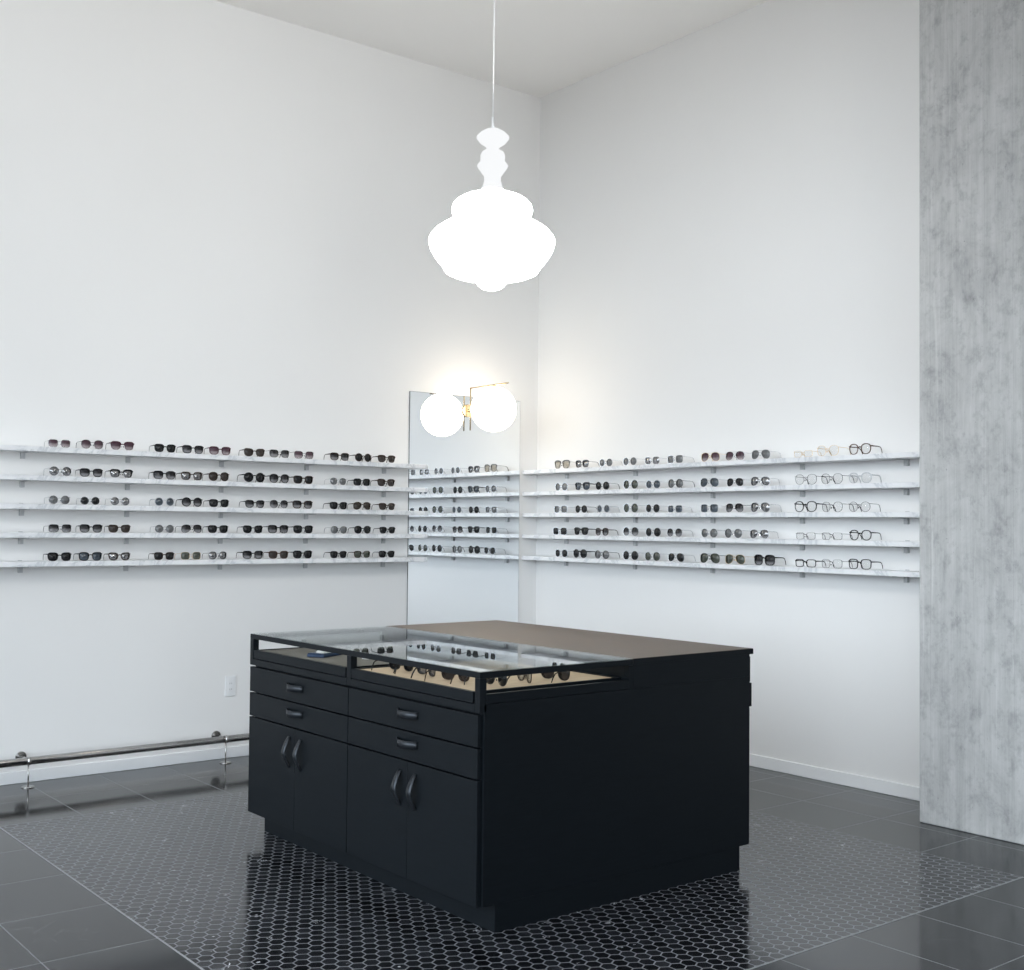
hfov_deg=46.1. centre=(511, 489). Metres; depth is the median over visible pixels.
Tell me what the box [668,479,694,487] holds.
sunglasses
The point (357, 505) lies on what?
sunglasses
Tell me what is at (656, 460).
sunglasses
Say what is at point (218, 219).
wall
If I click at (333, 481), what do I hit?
sunglasses
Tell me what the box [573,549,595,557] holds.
sunglasses
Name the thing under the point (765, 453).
sunglasses
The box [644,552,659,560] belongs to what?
sunglasses
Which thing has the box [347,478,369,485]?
sunglasses
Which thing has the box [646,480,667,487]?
sunglasses
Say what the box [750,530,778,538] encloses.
sunglasses
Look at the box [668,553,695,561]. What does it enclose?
sunglasses
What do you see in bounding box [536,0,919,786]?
wall
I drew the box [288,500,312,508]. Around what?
sunglasses
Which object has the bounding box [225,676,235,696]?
wall outlet
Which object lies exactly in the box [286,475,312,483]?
sunglasses
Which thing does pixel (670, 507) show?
sunglasses
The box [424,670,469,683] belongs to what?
sunglasses
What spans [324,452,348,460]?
sunglasses
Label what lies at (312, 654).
glasses case
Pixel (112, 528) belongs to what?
sunglasses
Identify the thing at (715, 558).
sunglasses
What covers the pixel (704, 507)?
sunglasses
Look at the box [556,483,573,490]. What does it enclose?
sunglasses
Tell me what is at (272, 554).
sunglasses
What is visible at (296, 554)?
sunglasses
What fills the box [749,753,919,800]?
baseboard
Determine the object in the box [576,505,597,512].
sunglasses
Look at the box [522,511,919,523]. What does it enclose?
shelf
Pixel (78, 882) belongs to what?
trim
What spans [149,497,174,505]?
sunglasses
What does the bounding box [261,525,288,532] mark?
sunglasses
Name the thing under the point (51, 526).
sunglasses
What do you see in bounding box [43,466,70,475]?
sunglasses
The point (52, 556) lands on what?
sunglasses
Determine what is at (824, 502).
eyeglasses
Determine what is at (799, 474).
eyeglasses
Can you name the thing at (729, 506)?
sunglasses
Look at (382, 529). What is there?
sunglasses
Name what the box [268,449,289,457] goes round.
sunglasses
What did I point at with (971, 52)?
column
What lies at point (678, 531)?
sunglasses
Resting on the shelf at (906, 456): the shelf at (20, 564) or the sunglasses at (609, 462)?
the sunglasses at (609, 462)
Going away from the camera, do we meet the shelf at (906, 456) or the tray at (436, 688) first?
the tray at (436, 688)
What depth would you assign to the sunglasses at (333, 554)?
7.79 m
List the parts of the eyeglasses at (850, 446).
frame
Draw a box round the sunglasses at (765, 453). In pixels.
[751,449,780,458]
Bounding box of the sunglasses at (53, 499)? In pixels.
[44,495,69,503]
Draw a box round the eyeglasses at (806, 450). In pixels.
[794,450,821,456]
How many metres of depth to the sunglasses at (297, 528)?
7.63 m
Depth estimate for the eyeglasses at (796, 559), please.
6.90 m
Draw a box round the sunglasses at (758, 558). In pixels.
[754,554,785,565]
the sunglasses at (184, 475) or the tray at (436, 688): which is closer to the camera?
the tray at (436, 688)
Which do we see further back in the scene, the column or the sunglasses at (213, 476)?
the sunglasses at (213, 476)
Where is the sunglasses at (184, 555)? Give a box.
[174,552,200,559]
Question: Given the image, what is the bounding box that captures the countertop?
[390,620,752,658]
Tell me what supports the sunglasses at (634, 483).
on the shelf at (906, 486)
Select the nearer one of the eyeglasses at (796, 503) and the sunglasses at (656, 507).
the eyeglasses at (796, 503)
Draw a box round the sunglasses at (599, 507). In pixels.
[597,505,619,512]
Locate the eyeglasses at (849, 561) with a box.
[848,559,882,569]
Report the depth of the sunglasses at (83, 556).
6.79 m
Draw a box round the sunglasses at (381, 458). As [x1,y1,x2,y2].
[370,455,394,462]
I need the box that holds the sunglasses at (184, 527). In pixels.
[175,525,201,532]
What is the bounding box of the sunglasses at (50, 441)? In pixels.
[44,439,69,447]
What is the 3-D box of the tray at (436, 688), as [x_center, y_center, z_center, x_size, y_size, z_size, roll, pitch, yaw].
[-0.117,0.756,4.839,0.726,0.040,0.836,2,-2,-38]
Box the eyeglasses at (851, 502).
[849,502,880,511]
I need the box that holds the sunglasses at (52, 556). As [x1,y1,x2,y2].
[43,552,71,560]
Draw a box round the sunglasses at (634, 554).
[623,551,650,559]
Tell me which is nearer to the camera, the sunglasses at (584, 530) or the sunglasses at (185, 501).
the sunglasses at (185, 501)
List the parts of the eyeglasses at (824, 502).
frame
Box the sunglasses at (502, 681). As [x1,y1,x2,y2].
[464,676,507,685]
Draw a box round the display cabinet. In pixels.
[248,620,752,932]
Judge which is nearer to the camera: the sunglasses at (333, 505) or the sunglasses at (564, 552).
the sunglasses at (333, 505)
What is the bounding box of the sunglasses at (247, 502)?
[239,500,264,507]
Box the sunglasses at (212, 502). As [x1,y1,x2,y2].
[203,499,228,506]
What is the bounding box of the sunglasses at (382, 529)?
[373,527,394,532]
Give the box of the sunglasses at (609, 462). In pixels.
[600,459,622,466]
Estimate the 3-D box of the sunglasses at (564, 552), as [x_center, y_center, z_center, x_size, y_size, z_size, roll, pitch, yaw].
[0.396,0.454,8.614,0.120,0.055,0.141,2,-2,-37]
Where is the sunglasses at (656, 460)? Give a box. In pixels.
[645,457,666,463]
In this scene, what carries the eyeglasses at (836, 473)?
on the shelf at (906, 486)
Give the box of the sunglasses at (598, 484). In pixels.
[595,482,619,489]
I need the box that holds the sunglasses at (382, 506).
[371,503,394,509]
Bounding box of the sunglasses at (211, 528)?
[202,525,227,532]
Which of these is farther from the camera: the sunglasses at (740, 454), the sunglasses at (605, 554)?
the sunglasses at (605, 554)
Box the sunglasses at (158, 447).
[149,444,175,452]
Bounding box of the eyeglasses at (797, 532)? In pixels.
[796,532,825,538]
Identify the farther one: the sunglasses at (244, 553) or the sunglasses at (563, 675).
the sunglasses at (244, 553)
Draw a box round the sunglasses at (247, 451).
[238,448,264,456]
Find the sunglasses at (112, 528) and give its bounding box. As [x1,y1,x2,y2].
[104,525,130,532]
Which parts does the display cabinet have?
corner post, door, handle, handle, handle, handle, drawer, drawer, door, post, rail, glass pane, door, handle, handle, handle, handle, drawer, drawer, door, corner post, glass pane, rail, panel, panel, drawer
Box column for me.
[919,0,1023,844]
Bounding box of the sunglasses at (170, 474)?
[148,471,175,479]
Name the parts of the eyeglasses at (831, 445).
frame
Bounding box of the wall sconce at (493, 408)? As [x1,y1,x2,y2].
[462,382,515,431]
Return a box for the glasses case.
[307,652,341,657]
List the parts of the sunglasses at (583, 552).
frame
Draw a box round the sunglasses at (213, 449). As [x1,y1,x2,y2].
[204,446,230,454]
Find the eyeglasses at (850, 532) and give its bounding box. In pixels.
[849,530,881,539]
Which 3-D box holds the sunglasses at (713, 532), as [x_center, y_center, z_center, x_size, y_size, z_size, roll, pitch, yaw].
[1.271,0.270,7.521,0.120,0.056,0.139,2,-2,-39]
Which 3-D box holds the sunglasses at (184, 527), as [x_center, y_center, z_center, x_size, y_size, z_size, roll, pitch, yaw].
[-1.943,0.233,7.210,0.136,0.050,0.103,2,-2,-41]
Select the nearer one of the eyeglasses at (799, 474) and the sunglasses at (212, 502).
the eyeglasses at (799, 474)
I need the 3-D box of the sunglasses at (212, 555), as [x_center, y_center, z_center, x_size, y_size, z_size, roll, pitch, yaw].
[-1.812,0.397,7.311,0.123,0.048,0.104,2,-2,-41]
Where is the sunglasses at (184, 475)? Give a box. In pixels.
[175,472,202,479]
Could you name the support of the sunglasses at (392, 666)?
on the display cabinet
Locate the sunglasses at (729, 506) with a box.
[726,503,750,511]
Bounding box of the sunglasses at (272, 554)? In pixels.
[263,551,287,558]
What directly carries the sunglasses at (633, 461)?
on the shelf at (906, 456)
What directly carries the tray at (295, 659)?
on the display cabinet
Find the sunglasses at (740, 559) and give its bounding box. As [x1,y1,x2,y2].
[725,554,744,563]
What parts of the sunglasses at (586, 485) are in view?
frame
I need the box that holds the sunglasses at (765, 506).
[750,502,781,511]
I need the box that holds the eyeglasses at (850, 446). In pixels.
[849,443,881,454]
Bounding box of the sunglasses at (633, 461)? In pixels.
[623,457,644,464]
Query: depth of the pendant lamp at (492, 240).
5.29 m
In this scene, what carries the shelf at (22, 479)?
attached to the wall at (218, 219)
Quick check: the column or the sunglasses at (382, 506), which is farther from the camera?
the sunglasses at (382, 506)
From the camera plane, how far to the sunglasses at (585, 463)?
8.42 m
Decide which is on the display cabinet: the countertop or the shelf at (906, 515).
the countertop
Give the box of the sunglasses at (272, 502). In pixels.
[262,500,287,507]
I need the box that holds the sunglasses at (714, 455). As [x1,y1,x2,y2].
[701,452,729,461]
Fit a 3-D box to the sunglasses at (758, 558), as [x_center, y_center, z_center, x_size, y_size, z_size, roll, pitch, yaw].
[1.540,0.418,7.172,0.117,0.064,0.166,2,-2,-36]
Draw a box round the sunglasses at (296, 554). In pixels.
[288,550,311,558]
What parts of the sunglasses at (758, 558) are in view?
frame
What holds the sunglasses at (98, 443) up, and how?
on the shelf at (8, 448)
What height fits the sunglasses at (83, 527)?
0.047 m
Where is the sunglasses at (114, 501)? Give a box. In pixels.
[105,497,128,504]
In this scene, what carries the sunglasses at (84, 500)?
on the shelf at (20, 506)
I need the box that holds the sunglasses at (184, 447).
[176,445,203,453]
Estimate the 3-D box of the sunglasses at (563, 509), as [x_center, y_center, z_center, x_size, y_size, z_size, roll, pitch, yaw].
[0.392,0.140,8.633,0.120,0.051,0.148,2,-2,-37]
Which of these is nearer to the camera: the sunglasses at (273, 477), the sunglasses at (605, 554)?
the sunglasses at (273, 477)
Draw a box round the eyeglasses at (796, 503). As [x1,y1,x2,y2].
[794,501,827,511]
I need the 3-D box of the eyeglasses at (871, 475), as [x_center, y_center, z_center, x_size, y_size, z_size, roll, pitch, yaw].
[1.960,-0.065,6.667,0.119,0.059,0.148,2,-2,-41]
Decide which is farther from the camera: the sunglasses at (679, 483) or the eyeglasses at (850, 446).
the sunglasses at (679, 483)
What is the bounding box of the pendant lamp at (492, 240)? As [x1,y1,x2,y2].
[429,0,554,290]
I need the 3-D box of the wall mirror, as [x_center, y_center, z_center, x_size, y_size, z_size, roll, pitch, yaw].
[-0.334,0.465,8.578,0.980,2.272,0.007,2,-2,-38]
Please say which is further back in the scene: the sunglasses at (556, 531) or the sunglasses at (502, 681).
the sunglasses at (556, 531)
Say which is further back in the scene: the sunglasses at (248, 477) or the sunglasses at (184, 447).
the sunglasses at (248, 477)
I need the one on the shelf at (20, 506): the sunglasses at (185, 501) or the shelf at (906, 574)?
the sunglasses at (185, 501)
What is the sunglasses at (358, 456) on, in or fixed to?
on the shelf at (8, 448)
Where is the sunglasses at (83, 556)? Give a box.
[73,552,101,560]
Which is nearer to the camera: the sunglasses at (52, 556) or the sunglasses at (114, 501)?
the sunglasses at (52, 556)
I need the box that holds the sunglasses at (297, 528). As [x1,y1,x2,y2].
[288,525,312,532]
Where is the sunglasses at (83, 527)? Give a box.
[76,524,102,532]
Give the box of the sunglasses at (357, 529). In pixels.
[348,526,370,533]
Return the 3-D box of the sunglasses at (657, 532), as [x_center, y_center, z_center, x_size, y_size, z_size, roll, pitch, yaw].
[0.968,0.278,7.905,0.123,0.058,0.143,2,-2,-39]
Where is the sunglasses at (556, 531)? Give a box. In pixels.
[553,528,573,534]
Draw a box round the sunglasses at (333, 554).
[323,551,346,557]
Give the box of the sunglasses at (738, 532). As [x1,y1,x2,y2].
[724,529,743,537]
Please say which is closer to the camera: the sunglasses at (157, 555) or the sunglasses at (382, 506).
the sunglasses at (157, 555)
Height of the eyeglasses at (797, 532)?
0.040 m
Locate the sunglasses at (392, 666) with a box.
[371,660,412,672]
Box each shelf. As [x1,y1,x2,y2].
[0,445,427,473]
[0,474,427,496]
[0,503,427,519]
[0,531,426,543]
[0,557,426,572]
[522,482,919,499]
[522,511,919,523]
[522,534,919,552]
[522,556,919,582]
[523,452,919,478]
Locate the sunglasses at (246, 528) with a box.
[237,525,262,532]
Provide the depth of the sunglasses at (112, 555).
6.89 m
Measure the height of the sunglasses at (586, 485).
0.054 m
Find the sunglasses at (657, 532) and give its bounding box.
[645,528,661,536]
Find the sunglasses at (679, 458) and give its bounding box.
[667,455,694,462]
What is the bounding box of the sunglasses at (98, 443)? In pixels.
[76,440,103,448]
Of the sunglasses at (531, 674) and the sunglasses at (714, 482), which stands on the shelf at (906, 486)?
the sunglasses at (714, 482)
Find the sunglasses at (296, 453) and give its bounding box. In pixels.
[290,451,312,458]
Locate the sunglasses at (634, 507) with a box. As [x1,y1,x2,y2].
[623,503,645,512]
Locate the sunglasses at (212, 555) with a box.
[202,551,225,558]
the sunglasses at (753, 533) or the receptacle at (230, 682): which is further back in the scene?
the receptacle at (230, 682)
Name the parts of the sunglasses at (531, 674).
frame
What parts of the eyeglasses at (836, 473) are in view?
frame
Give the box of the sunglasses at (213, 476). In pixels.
[202,472,228,480]
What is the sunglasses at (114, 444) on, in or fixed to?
on the shelf at (8, 448)
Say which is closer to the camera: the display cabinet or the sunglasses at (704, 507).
the display cabinet
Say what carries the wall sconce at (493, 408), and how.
attached to the wall mirror
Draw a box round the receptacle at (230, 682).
[228,680,232,691]
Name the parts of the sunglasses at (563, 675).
frame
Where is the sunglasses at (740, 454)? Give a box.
[726,451,751,460]
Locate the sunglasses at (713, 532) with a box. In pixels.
[701,529,720,537]
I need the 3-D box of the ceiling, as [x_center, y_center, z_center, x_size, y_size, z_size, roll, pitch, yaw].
[-0.029,-3.248,2.260,10.100,0.150,11.600,2,-2,-38]
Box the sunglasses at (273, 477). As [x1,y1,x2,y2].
[262,474,288,482]
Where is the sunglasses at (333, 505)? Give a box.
[323,502,346,508]
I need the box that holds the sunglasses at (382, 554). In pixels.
[372,551,393,557]
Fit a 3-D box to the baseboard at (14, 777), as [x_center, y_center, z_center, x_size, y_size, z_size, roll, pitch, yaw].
[-3.548,1.560,5.992,9.486,0.068,0.014,2,-2,-38]
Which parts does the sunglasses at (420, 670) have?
frame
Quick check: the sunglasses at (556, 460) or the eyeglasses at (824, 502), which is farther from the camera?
the sunglasses at (556, 460)
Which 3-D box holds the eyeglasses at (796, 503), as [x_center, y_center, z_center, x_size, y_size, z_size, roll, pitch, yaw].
[1.731,0.097,6.952,0.126,0.063,0.157,2,-2,-41]
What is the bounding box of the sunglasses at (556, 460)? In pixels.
[555,460,569,468]
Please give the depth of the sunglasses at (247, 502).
7.42 m
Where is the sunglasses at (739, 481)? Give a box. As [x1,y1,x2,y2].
[727,478,744,485]
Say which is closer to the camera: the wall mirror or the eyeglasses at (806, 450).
the eyeglasses at (806, 450)
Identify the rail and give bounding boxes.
[0,731,248,788]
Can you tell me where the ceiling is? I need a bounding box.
[215,0,768,97]
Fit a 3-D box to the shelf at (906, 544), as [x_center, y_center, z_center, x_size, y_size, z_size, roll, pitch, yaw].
[1.213,0.331,7.584,0.144,0.070,3.482,2,-2,-38]
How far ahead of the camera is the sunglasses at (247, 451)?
7.43 m
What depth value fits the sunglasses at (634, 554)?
8.02 m
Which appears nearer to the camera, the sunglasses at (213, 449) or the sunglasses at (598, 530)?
the sunglasses at (213, 449)
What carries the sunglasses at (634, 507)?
on the shelf at (906, 515)
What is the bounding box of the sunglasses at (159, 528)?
[150,525,173,532]
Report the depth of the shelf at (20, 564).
7.21 m
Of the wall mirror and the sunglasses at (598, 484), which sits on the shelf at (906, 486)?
the sunglasses at (598, 484)
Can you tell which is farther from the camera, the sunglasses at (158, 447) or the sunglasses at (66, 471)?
the sunglasses at (158, 447)
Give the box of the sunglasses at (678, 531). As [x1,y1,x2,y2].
[667,528,692,536]
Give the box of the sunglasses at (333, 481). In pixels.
[324,478,345,484]
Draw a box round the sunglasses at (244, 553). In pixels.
[236,551,262,558]
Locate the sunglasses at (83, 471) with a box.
[75,468,102,476]
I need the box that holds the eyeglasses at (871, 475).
[848,472,880,482]
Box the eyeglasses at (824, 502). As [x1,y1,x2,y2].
[822,502,853,511]
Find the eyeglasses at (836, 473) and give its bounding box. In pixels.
[822,473,853,483]
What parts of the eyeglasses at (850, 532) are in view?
frame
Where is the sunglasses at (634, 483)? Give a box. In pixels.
[624,480,650,488]
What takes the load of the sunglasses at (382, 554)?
on the shelf at (20, 564)
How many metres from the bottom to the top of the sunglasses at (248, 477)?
0.060 m
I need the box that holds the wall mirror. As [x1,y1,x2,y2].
[407,391,519,624]
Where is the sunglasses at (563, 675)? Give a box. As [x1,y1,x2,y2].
[525,671,569,682]
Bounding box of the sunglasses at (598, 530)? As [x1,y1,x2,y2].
[595,528,617,535]
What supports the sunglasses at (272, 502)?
on the shelf at (20, 506)
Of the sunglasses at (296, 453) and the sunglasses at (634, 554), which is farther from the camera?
the sunglasses at (634, 554)
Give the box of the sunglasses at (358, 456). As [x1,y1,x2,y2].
[347,453,371,461]
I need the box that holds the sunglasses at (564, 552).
[556,549,572,556]
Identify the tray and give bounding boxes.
[254,647,388,676]
[351,665,619,702]
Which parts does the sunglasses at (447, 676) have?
frame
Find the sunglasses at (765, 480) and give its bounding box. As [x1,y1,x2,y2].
[751,476,779,485]
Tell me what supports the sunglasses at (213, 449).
on the shelf at (8, 448)
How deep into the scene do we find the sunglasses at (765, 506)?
7.16 m
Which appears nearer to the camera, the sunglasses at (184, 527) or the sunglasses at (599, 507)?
the sunglasses at (184, 527)
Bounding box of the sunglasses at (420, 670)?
[394,664,435,677]
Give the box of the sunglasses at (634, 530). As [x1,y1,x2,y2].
[623,527,638,535]
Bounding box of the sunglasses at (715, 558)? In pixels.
[700,553,723,562]
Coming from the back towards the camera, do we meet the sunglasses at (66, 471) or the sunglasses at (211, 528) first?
the sunglasses at (211, 528)
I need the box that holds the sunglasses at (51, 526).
[43,524,70,531]
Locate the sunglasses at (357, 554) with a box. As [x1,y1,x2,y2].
[347,551,369,557]
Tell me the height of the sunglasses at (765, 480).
0.055 m
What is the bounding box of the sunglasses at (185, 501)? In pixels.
[175,497,201,506]
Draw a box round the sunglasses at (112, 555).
[103,552,129,559]
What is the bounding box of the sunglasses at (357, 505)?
[347,502,369,509]
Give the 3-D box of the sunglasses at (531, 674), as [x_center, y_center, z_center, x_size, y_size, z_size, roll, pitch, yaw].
[0.002,0.704,4.569,0.114,0.057,0.142,1,-2,-23]
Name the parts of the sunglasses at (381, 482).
frame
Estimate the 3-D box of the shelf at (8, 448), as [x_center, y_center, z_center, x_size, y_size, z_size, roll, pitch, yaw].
[-2.618,-0.207,6.687,5.115,0.070,0.144,2,-2,-38]
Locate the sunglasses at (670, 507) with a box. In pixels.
[668,505,691,511]
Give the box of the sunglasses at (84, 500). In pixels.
[76,497,99,504]
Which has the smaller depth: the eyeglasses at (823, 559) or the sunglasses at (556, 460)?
the eyeglasses at (823, 559)
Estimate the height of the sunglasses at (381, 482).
0.049 m
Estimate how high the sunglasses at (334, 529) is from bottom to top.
0.048 m
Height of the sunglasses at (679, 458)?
0.051 m
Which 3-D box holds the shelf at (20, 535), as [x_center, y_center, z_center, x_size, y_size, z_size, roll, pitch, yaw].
[-2.622,0.267,6.673,5.115,0.070,0.144,2,-2,-38]
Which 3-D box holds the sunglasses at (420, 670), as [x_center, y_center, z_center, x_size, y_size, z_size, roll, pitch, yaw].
[-0.380,0.702,4.734,0.114,0.062,0.162,2,-2,-32]
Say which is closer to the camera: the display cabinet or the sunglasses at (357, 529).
the display cabinet
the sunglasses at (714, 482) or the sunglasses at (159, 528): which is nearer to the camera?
the sunglasses at (159, 528)
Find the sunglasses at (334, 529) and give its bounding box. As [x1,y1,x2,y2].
[324,526,346,533]
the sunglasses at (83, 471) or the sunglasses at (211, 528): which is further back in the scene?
the sunglasses at (211, 528)
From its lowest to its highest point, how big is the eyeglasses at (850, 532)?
0.058 m
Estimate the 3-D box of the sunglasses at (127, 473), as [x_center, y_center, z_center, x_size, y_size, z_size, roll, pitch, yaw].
[-2.276,-0.094,6.952,0.139,0.048,0.106,2,-2,-39]
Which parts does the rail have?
post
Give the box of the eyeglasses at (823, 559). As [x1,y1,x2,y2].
[822,559,852,567]
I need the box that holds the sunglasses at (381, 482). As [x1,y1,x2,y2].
[370,479,394,486]
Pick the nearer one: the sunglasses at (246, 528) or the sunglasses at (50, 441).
the sunglasses at (50, 441)
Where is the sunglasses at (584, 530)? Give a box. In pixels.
[574,527,594,534]
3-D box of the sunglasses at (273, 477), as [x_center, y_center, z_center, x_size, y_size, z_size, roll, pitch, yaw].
[-1.492,-0.070,7.580,0.142,0.057,0.114,2,-2,-40]
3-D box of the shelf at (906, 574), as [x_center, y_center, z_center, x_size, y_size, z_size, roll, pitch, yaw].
[1.212,0.490,7.579,0.144,0.070,3.482,2,-2,-38]
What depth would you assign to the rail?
6.84 m
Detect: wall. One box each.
[0,0,539,772]
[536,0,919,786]
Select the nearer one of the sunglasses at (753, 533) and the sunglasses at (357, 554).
the sunglasses at (753, 533)
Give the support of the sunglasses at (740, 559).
on the shelf at (906, 574)
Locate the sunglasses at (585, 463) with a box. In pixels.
[576,460,599,467]
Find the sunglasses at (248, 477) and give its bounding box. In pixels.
[237,472,264,481]
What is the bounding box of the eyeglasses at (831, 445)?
[817,445,850,455]
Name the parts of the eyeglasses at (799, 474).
frame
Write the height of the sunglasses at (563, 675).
0.054 m
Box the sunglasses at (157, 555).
[148,552,173,559]
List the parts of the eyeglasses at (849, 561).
frame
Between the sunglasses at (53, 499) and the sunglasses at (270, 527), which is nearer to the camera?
the sunglasses at (53, 499)
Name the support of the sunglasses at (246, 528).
on the shelf at (20, 535)
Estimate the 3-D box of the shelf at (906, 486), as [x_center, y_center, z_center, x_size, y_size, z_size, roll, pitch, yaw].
[1.216,0.016,7.593,0.144,0.070,3.482,2,-2,-38]
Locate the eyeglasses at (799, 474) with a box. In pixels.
[795,474,827,484]
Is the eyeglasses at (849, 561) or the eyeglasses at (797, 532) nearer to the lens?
the eyeglasses at (849, 561)
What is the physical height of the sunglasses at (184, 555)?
0.046 m
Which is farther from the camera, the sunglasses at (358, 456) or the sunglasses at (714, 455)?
the sunglasses at (358, 456)
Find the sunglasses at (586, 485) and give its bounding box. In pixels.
[575,482,600,489]
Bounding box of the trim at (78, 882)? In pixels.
[0,827,1023,969]
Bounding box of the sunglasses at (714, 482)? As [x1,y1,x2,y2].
[700,478,726,486]
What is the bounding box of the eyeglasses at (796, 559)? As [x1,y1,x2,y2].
[795,559,825,566]
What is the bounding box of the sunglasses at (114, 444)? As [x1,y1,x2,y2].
[105,441,133,449]
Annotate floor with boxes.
[0,755,1023,969]
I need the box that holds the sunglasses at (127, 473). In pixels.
[105,469,132,477]
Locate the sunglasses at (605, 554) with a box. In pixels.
[595,550,619,558]
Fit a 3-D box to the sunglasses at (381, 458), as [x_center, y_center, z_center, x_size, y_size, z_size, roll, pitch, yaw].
[-0.869,-0.207,8.076,0.143,0.049,0.109,2,-2,-38]
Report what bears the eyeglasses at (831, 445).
on the shelf at (906, 456)
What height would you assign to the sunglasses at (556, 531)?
0.052 m
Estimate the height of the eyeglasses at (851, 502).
0.056 m
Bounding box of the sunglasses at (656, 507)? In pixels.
[646,504,667,512]
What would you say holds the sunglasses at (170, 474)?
on the shelf at (22, 479)
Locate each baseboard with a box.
[0,744,248,785]
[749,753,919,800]
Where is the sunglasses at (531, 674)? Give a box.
[506,674,531,683]
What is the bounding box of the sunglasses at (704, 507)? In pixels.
[701,504,728,511]
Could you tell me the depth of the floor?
4.68 m
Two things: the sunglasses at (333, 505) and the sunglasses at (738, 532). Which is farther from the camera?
the sunglasses at (333, 505)
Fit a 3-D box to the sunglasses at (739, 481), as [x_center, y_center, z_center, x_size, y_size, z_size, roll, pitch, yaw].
[1.397,-0.045,7.363,0.104,0.051,0.137,2,-2,-38]
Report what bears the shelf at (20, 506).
attached to the wall at (218, 219)
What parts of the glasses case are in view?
lid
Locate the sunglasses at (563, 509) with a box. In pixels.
[554,506,574,512]

